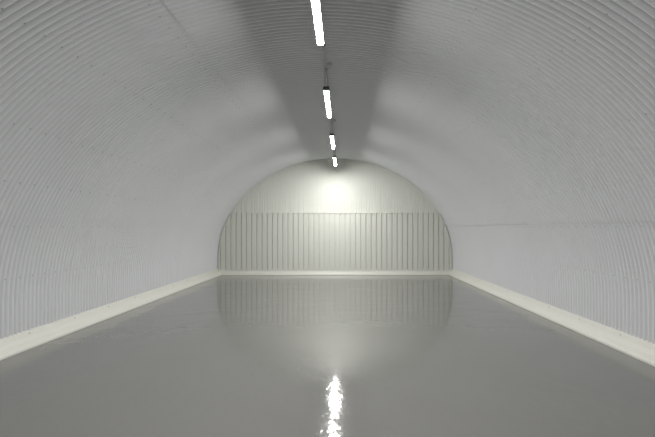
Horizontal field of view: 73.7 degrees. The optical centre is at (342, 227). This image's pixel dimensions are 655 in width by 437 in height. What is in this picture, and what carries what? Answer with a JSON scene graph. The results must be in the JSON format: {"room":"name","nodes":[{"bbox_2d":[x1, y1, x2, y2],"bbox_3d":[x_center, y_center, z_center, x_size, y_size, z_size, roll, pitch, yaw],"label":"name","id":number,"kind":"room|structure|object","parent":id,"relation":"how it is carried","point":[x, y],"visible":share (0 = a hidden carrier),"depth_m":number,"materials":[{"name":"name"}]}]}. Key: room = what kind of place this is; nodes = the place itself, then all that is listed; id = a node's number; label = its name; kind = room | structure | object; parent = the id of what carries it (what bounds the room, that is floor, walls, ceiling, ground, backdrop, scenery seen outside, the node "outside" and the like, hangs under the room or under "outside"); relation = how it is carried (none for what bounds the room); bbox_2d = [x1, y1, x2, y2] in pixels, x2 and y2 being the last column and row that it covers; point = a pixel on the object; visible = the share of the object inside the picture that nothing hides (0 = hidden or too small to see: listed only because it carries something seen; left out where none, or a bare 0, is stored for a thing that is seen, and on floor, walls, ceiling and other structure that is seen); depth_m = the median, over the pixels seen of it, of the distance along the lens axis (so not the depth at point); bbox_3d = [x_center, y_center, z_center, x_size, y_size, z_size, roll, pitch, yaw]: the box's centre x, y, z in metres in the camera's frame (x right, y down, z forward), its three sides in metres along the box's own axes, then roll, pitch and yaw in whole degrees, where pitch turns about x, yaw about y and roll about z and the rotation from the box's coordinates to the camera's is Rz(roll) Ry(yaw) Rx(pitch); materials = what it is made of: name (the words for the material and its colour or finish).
{"room":"underground tunnel","nodes":[
{"label":"underground tunnel","id":0,"kind":"room"},
{"bbox_2d":[0,221,223,338],"bbox_3d":[-3.988,0.689,4.550,0.264,1.633,19.500,0,0,0],"label":"wall","id":1,"kind":"structure","parent":0,"point":[50,272],"depth_m":6.82,"materials":[{"name":"white paint"}]},
{"bbox_2d":[0,269,220,359],"bbox_3d":[-4.029,1.423,4.515,0.163,0.205,19.430,0,0,0],"label":"baseboard","id":2,"kind":"structure","parent":1,"relation":"attached to","point":[10,346],"depth_m":6.79,"materials":[{"name":"beige paint"}]},
{"bbox_2d":[0,0,654,225],"bbox_3d":[-0.263,-1.194,4.550,7.305,2.254,19.500,0,0,0],"label":"ceiling","id":3,"kind":"structure","parent":0,"point":[159,112],"depth_m":5.31,"materials":[{"name":"white paint"}]},
{"bbox_2d":[311,0,324,45],"bbox_3d":[-0.234,-2.072,3.810,0.096,0.329,1.544,0,0,0],"label":"light","id":4,"kind":"object","parent":3,"relation":"hanging from","point":[315,4],"visible":1,"depth_m":4.06,"materials":[{"name":"white plastic"}]},
{"bbox_2d":[323,68,331,117],"bbox_3d":[-0.234,-2.072,6.820,0.096,0.329,1.544,0,0,0],"label":"light","id":5,"kind":"object","parent":3,"relation":"hanging from","point":[325,88],"visible":1,"depth_m":6.49,"materials":[{"name":"white plastic"}]},
{"bbox_2d":[324,91,330,117],"bbox_3d":[-0.234,-1.915,6.820,0.054,0.010,1.498,0,0,0],"label":"diffuser","id":6,"kind":"object","parent":5,"relation":"attached to","point":[326,93],"depth_m":6.73,"materials":[{"name":"white plastic"}]},
{"bbox_2d":[321,12,335,154],"bbox_3d":[-0.238,-2.253,5.675,0.036,0.034,17.150,0,0,0],"label":"conduit","id":7,"kind":"object","parent":3,"relation":"attached to","point":[321,12],"visible":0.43,"depth_m":6.03,"materials":[{"name":"grey metal"}]},
{"bbox_2d":[330,121,334,148],"bbox_3d":[-0.234,-2.072,9.830,0.096,0.329,1.544,0,0,0],"label":"light","id":8,"kind":"object","parent":3,"relation":"hanging from","point":[331,134],"visible":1,"depth_m":9.48,"materials":[{"name":"white plastic"}]},
{"bbox_2d":[333,154,336,165],"bbox_3d":[-0.234,-2.072,12.670,0.096,0.329,1.544,0,0,0],"label":"light","id":9,"kind":"object","parent":3,"relation":"hanging from","point":[334,157],"visible":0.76,"depth_m":12.39,"materials":[{"name":"white plastic"}]},
{"bbox_2d":[0,275,654,436],"bbox_3d":[-0.260,1.586,4.575,7.860,0.120,19.750,0,0,0],"label":"floor","id":10,"kind":"structure","parent":0,"point":[222,355],"depth_m":4.68,"materials":[{"name":"grey paint"}]},
{"bbox_2d":[231,159,438,212],"bbox_3d":[-0.260,-0.388,14.293,7.652,3.828,0.008,0,0,0],"label":"wall","id":11,"kind":"structure","parent":0,"point":[314,186],"depth_m":14.29,"materials":[{"name":"beige paint"}]},
{"bbox_2d":[218,213,451,270],"bbox_3d":[-0.260,0.460,14.224,7.580,1.893,0.108,0,0,0],"label":"panel","id":12,"kind":"object","parent":11,"relation":"attached to","point":[254,241],"visible":1,"depth_m":14.19,"materials":[{"name":"beige paint"}]},
{"bbox_2d":[218,269,451,274],"bbox_3d":[-0.260,1.436,14.174,7.620,0.180,0.072,0,0,0],"label":"baseboard","id":13,"kind":"structure","parent":12,"relation":"attached to","point":[225,272],"depth_m":14.18,"materials":[{"name":"beige paint"}]},
{"bbox_2d":[446,221,654,343],"bbox_3d":[3.468,0.689,4.550,0.264,1.633,19.500,0,0,0],"label":"wall","id":14,"kind":"structure","parent":0,"point":[603,273],"depth_m":6.59,"materials":[{"name":"white paint"}]},
{"bbox_2d":[449,269,654,366],"bbox_3d":[3.509,1.423,4.515,0.163,0.205,19.430,0,0,0],"label":"baseboard","id":15,"kind":"structure","parent":14,"relation":"attached to","point":[644,351],"depth_m":6.53,"materials":[{"name":"beige paint"}]}
]}

